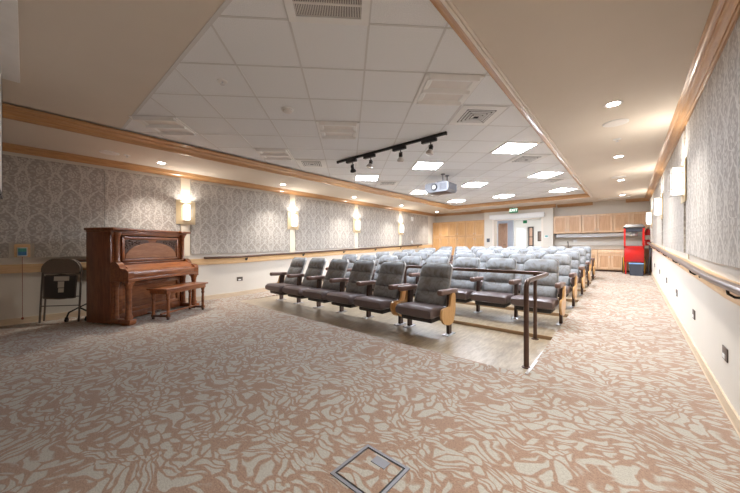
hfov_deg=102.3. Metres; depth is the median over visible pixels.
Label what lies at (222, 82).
sprinkler head
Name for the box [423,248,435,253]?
seat
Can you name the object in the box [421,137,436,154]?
head
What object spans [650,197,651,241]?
wall panel
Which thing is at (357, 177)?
light panel
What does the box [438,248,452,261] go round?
seat
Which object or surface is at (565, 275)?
seat
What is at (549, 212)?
wall surround
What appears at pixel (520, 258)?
seat
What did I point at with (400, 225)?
wall sconce
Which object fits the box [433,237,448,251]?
cabinet
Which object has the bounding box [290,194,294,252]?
trim
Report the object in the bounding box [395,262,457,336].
seat
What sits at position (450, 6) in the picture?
trim
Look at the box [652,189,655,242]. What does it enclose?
wall panel
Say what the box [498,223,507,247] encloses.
door
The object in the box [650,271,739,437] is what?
baseboard
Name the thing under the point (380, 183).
ceiling vent
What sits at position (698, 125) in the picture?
wall panel
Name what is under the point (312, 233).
wall panel
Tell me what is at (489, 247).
seat
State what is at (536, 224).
wall
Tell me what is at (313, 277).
seat
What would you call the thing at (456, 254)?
seat
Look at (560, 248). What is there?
seat
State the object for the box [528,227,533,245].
window
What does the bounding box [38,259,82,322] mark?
folding chair
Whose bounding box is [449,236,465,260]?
cabinet
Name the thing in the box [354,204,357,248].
trim
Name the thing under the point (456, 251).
seat
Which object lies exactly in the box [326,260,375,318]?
seat
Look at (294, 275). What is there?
seat
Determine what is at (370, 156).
head
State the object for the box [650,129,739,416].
wall
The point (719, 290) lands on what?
trim
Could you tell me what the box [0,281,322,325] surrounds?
baseboard
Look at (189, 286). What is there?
piano bench
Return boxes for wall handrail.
[204,244,421,259]
[647,242,739,298]
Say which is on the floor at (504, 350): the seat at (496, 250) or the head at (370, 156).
the seat at (496, 250)
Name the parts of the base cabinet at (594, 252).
door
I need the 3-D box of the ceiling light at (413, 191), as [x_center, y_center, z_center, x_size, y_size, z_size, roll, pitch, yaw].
[1.612,-1.732,9.464,0.600,0.014,0.600,0,0,-4]
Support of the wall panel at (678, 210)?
attached to the wall at (716, 323)
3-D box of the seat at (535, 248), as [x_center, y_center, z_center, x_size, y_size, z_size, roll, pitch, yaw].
[5.385,0.492,9.828,0.668,0.985,0.780,0,0,41]
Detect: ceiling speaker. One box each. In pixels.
[99,150,119,155]
[603,118,628,126]
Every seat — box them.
[265,257,306,303]
[282,258,326,307]
[302,259,348,312]
[322,254,357,281]
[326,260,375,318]
[345,255,376,294]
[353,261,409,325]
[372,255,397,290]
[373,252,389,278]
[392,252,407,260]
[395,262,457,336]
[401,256,421,284]
[402,250,414,255]
[411,252,427,272]
[413,256,448,296]
[418,250,432,256]
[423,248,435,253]
[431,252,449,260]
[436,250,452,263]
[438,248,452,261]
[450,257,483,312]
[452,248,469,261]
[452,250,471,263]
[452,253,474,265]
[470,258,521,318]
[471,246,483,251]
[472,248,488,253]
[475,250,494,258]
[478,253,502,289]
[488,246,501,249]
[493,248,509,252]
[499,250,519,257]
[507,246,521,249]
[509,254,534,293]
[511,259,565,325]
[515,248,532,253]
[525,251,548,258]
[526,246,542,250]
[538,248,557,253]
[541,254,576,307]
[548,246,565,250]
[554,251,584,294]
[563,248,590,286]
[572,246,594,279]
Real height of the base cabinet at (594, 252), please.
0.714 m
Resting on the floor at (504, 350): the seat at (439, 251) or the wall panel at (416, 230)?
the seat at (439, 251)
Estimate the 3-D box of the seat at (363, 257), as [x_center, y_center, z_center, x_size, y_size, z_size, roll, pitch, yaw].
[-0.229,0.706,7.279,0.668,0.985,0.780,0,0,41]
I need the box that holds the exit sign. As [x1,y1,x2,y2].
[509,206,517,212]
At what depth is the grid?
3.48 m
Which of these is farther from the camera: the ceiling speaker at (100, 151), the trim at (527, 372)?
the ceiling speaker at (100, 151)
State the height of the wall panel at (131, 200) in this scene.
1.625 m
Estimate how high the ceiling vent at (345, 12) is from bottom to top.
0.020 m
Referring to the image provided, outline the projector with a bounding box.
[425,174,456,194]
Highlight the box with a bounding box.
[330,444,409,492]
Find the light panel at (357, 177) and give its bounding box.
[356,176,377,179]
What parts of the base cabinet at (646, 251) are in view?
door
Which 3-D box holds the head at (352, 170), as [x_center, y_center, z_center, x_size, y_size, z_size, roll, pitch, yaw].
[-0.348,-1.556,5.807,0.260,0.258,0.137,0,0,41]
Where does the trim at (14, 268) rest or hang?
attached to the wall at (221, 278)
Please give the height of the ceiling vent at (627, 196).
0.018 m
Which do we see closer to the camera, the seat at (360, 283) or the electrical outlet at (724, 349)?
the electrical outlet at (724, 349)
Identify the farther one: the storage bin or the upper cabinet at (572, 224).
the upper cabinet at (572, 224)
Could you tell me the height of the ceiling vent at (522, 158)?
0.027 m
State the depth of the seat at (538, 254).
7.46 m
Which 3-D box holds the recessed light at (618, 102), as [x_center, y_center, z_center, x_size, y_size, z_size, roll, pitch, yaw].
[2.761,-1.615,3.386,0.170,0.006,0.170,0,0,41]
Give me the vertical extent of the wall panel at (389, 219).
1.450 m
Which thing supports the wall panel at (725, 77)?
attached to the wall at (716, 323)
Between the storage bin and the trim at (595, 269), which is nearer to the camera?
the storage bin
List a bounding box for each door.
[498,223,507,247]
[516,227,526,247]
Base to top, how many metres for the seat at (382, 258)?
0.985 m
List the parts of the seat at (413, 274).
armrest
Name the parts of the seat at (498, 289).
seat, backrest, armrest, leg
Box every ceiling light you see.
[355,175,379,180]
[410,190,427,193]
[411,161,444,169]
[447,200,465,202]
[460,182,489,186]
[489,142,540,153]
[491,194,514,197]
[525,171,564,177]
[547,188,578,191]
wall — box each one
[0,151,435,319]
[436,200,649,244]
[497,220,540,246]
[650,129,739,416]
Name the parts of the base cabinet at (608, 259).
door, door panel, drawer, door panel, door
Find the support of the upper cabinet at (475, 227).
attached to the wall at (619, 206)
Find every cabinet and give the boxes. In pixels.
[433,222,448,236]
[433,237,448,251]
[449,221,465,236]
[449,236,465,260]
[466,220,483,235]
[466,236,483,249]
[553,215,581,233]
[582,213,612,232]
[591,249,597,268]
[598,249,623,269]
[613,211,649,232]
[624,249,649,270]
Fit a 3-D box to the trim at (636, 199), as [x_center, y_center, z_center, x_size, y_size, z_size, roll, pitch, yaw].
[6.250,-1.575,12.492,8.017,0.120,0.480,0,0,41]
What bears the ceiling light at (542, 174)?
attached to the ceiling at (248, 41)
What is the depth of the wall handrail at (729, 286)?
2.27 m
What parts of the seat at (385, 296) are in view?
seat, backrest, panel, armrest, leg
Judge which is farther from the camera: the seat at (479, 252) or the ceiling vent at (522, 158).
the seat at (479, 252)
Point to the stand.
(66, 319)
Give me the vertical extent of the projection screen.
1.250 m
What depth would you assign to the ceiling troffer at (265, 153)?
5.51 m
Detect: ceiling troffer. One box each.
[128,116,198,135]
[253,148,293,159]
[316,121,358,139]
[413,73,484,105]
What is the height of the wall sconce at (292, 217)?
0.520 m
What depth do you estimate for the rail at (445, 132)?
5.08 m
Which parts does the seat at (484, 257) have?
backrest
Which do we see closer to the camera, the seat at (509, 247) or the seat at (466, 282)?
the seat at (466, 282)
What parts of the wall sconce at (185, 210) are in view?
frame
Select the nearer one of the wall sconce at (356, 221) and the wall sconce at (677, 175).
the wall sconce at (677, 175)
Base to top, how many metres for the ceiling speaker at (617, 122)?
0.012 m
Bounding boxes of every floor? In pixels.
[0,271,739,492]
[240,277,592,373]
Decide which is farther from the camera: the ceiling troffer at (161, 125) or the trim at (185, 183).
the trim at (185, 183)
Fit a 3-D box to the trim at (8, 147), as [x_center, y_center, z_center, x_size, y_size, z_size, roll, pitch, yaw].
[-2.245,-1.567,8.665,0.170,0.100,17.380,0,0,41]
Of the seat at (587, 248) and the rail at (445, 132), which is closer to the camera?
the rail at (445, 132)
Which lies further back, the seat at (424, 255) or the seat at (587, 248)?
the seat at (587, 248)
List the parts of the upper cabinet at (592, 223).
door, door panel, door panel, door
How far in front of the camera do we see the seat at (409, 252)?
9.96 m
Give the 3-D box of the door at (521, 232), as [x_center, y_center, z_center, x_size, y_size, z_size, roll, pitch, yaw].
[8.945,-0.147,17.594,0.560,1.976,0.080,0,0,41]
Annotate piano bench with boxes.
[146,282,207,319]
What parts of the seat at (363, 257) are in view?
backrest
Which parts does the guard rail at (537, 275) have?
post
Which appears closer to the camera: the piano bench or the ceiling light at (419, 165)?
the piano bench
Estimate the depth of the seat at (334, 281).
5.78 m
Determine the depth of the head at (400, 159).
5.01 m
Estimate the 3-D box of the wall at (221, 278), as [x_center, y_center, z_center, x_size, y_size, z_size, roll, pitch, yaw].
[-2.312,-0.257,8.793,0.100,3.200,17.480,0,0,41]
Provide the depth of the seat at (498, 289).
5.16 m
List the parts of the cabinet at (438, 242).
door panel, door, door panel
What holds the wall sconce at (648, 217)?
attached to the wall at (716, 323)
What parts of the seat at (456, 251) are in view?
backrest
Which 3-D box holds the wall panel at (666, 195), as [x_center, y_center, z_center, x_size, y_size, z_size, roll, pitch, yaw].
[5.425,-0.718,5.432,0.032,1.495,1.503,0,0,41]
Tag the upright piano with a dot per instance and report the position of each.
(122, 263)
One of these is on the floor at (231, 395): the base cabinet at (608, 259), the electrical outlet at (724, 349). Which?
the base cabinet at (608, 259)
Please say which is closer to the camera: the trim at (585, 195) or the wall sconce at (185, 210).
the wall sconce at (185, 210)
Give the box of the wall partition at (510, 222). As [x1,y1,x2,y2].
[498,220,513,245]
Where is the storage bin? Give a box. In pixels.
[628,263,643,275]
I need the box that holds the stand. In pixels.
[64,304,85,321]
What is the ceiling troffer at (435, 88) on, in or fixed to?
attached to the ceiling at (248, 41)
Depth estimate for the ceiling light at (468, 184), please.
8.32 m
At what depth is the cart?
9.44 m
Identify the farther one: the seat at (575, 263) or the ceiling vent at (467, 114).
the seat at (575, 263)
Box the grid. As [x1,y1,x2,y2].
[120,0,580,205]
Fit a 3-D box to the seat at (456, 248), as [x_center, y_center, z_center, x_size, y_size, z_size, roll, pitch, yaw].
[3.005,0.545,10.034,0.668,0.985,0.780,0,0,41]
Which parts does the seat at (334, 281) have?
seat, backrest, armrest, leg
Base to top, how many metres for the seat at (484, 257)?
0.985 m
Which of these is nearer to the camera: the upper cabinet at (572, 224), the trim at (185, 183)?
the trim at (185, 183)
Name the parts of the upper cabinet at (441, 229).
door, door panel, door, door panel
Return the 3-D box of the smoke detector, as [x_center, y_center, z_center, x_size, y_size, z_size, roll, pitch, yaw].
[-1.041,-1.703,3.751,0.150,0.050,0.150,0,0,41]
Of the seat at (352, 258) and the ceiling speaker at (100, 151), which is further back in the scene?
the seat at (352, 258)
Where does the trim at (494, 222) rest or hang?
attached to the wall at (619, 206)
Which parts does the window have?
pane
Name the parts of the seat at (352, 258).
backrest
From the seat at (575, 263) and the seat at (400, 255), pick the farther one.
the seat at (400, 255)
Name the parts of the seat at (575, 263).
backrest, leg, panel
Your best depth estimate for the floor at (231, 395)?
2.29 m
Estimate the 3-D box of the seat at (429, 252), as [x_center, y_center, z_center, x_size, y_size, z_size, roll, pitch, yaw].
[1.602,0.599,9.397,0.668,0.985,0.780,0,0,41]
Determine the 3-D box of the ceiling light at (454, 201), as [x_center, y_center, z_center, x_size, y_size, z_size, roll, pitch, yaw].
[3.305,-1.737,11.422,0.600,0.014,0.600,0,0,-4]
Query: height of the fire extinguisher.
0.575 m
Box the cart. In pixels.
[622,224,645,273]
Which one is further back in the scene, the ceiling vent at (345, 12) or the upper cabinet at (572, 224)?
the upper cabinet at (572, 224)
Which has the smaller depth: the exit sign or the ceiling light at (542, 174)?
the ceiling light at (542, 174)
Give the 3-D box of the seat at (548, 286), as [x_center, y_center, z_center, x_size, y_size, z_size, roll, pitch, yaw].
[2.699,0.704,4.747,0.670,0.985,0.780,0,0,41]
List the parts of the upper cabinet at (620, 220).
door, door panel, door, door panel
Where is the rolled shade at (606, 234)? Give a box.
[555,233,623,237]
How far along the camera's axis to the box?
1.65 m
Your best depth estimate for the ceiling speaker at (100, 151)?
5.07 m
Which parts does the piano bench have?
leg, leg, seat, leg, leg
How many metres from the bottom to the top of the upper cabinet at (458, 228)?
0.720 m
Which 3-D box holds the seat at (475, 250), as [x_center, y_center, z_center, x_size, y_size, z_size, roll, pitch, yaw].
[3.493,0.545,9.612,0.668,0.985,0.780,0,0,41]
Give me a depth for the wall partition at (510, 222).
15.03 m
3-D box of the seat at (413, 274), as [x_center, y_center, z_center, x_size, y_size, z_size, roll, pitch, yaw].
[0.747,0.705,6.435,0.668,0.985,0.780,0,0,41]
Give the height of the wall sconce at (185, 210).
0.520 m
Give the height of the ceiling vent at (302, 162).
0.027 m
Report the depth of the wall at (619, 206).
11.09 m
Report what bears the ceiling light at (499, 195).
attached to the ceiling at (248, 41)
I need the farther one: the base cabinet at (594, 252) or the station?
the base cabinet at (594, 252)
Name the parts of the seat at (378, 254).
backrest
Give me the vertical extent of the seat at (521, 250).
0.985 m
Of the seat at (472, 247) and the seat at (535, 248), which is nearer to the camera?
the seat at (535, 248)
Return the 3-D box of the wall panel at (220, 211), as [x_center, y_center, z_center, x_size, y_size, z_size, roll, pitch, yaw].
[-3.612,-0.641,7.189,0.032,1.625,1.275,0,0,41]
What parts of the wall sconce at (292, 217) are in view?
frame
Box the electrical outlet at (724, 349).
[722,345,727,362]
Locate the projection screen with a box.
[0,0,19,198]
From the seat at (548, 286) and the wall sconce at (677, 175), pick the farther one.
the seat at (548, 286)
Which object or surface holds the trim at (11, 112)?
attached to the ceiling at (96, 62)
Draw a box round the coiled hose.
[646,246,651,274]
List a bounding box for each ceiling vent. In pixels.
[284,0,370,25]
[296,159,326,167]
[377,181,399,185]
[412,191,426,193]
[424,194,442,196]
[448,105,507,125]
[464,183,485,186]
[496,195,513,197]
[505,154,548,163]
[535,178,569,182]
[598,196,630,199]
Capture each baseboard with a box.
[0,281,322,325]
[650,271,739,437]
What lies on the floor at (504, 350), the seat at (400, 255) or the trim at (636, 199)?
the seat at (400, 255)
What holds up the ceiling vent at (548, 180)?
in the ceiling at (248, 41)
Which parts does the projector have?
under panel, panel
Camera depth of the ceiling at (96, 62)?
2.82 m
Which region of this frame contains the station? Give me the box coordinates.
[14,244,29,319]
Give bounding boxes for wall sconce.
[176,200,194,224]
[287,211,298,229]
[353,218,360,232]
[398,222,404,234]
[645,209,651,226]
[652,193,662,219]
[668,157,685,203]
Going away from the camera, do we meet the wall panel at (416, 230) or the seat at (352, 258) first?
the seat at (352, 258)
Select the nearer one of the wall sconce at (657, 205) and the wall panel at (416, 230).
the wall sconce at (657, 205)
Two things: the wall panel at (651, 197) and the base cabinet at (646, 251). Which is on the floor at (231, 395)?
the base cabinet at (646, 251)
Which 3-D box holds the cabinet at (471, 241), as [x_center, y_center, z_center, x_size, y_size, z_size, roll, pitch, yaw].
[4.887,0.190,13.741,0.856,1.319,0.372,0,0,41]
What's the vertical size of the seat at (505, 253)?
0.985 m
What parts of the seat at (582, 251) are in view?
backrest, leg, panel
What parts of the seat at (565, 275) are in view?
backrest, seat, armrest, leg, panel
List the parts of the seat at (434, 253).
backrest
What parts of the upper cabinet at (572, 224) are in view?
door, door panel, door, door panel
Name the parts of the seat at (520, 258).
backrest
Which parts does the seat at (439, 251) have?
backrest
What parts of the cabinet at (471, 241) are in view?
door panel, door, door panel, door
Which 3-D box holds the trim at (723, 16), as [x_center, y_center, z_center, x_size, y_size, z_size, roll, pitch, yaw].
[3.703,-1.570,3.524,0.140,0.100,17.380,0,0,41]
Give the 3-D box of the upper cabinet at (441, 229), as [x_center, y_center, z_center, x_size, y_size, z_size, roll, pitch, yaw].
[3.584,-0.833,14.865,0.856,0.720,0.372,0,0,41]
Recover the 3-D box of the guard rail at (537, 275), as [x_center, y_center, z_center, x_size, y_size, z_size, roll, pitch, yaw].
[1.120,0.788,4.215,2.330,0.910,1.189,0,0,41]
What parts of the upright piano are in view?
panel, leg, lid, panel, cornice, panel, panel, arched panel, leg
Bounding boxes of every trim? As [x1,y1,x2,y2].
[0,245,432,273]
[2,103,454,208]
[2,142,436,216]
[180,178,189,255]
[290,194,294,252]
[345,282,591,339]
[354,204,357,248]
[399,211,401,250]
[436,198,648,216]
[440,0,591,209]
[452,193,589,208]
[492,217,542,246]
[525,347,545,374]
[591,269,650,272]
[645,0,739,200]
[651,243,739,305]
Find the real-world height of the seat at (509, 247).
0.985 m
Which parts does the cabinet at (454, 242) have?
door panel, door, door panel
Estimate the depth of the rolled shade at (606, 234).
10.83 m
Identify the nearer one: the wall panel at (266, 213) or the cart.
the wall panel at (266, 213)
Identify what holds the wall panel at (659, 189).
attached to the wall at (716, 323)
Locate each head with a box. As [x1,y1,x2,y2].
[217,78,227,85]
[346,158,356,172]
[363,153,375,168]
[392,145,405,161]
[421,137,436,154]
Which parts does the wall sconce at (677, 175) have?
frame, plate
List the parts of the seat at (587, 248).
backrest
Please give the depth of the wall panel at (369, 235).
11.32 m
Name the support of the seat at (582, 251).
on the floor at (504, 350)
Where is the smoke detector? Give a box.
[281,106,292,113]
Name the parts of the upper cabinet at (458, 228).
door panel, door, door, door panel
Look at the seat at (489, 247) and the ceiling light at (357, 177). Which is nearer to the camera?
the ceiling light at (357, 177)
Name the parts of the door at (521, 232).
glass pane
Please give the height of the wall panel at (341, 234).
1.532 m
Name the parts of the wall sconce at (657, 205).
frame, plate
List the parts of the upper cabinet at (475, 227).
door panel, door, door panel, door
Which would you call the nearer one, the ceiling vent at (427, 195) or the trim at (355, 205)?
the ceiling vent at (427, 195)
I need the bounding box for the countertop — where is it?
[555,245,648,248]
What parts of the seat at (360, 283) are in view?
seat, backrest, armrest, leg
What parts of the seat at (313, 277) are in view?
seat, backrest, armrest, leg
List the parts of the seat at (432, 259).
backrest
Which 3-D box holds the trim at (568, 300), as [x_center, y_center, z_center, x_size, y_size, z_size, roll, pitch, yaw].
[1.992,1.112,8.009,5.957,0.249,5.634,0,0,41]
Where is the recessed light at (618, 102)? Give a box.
[604,100,622,107]
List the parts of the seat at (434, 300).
panel, armrest, leg, seat, backrest, armrest, panel, leg, foot plate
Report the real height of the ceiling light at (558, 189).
0.014 m
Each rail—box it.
[337,131,446,163]
[404,265,548,368]
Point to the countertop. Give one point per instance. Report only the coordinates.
(566, 246)
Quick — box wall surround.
[484,207,554,247]
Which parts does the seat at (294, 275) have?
armrest, seat, leg, backrest, armrest, leg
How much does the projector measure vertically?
0.437 m
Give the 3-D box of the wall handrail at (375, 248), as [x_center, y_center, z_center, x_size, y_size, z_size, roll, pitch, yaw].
[-0.673,0.128,10.508,0.105,0.441,9.625,0,0,41]
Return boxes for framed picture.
[538,231,540,240]
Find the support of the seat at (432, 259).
on the floor at (504, 350)
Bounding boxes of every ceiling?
[2,0,713,213]
[123,0,584,205]
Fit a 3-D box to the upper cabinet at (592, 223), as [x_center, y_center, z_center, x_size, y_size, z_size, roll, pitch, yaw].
[8.252,-0.831,10.830,0.896,0.670,0.372,0,0,41]
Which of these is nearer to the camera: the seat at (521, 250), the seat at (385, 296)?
the seat at (385, 296)
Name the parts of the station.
pull cord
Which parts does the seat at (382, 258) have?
backrest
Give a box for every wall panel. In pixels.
[0,154,103,257]
[104,169,179,230]
[191,182,245,253]
[246,190,289,252]
[295,197,327,249]
[328,202,354,248]
[358,206,380,246]
[380,210,398,245]
[402,213,427,244]
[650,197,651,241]
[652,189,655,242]
[656,175,662,244]
[663,158,670,247]
[671,131,685,252]
[686,78,709,260]
[710,16,739,267]
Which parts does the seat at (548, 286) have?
seat, backrest, armrest, leg, panel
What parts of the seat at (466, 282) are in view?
backrest, seat, armrest, leg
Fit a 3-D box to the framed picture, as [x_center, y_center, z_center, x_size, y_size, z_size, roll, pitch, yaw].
[9.778,-0.585,16.906,0.480,0.560,0.030,0,0,41]
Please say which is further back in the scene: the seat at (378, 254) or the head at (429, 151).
the seat at (378, 254)
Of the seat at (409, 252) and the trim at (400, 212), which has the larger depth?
the trim at (400, 212)
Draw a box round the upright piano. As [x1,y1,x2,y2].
[84,227,198,325]
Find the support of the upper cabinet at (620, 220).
attached to the wall at (619, 206)
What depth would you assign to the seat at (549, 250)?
8.54 m
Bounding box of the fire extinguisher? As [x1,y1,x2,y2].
[645,227,649,244]
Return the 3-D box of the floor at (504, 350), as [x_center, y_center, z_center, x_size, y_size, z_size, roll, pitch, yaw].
[2.028,1.174,8.056,5.970,0.366,8.463,0,0,41]
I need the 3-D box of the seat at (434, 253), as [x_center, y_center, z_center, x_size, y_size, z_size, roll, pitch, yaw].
[1.662,0.651,7.494,0.668,0.985,0.780,0,0,41]
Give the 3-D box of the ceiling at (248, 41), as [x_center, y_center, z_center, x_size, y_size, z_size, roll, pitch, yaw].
[1.725,-1.824,7.169,4.953,0.175,11.250,0,0,41]
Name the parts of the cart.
glass, cabinet frame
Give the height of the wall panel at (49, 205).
1.625 m

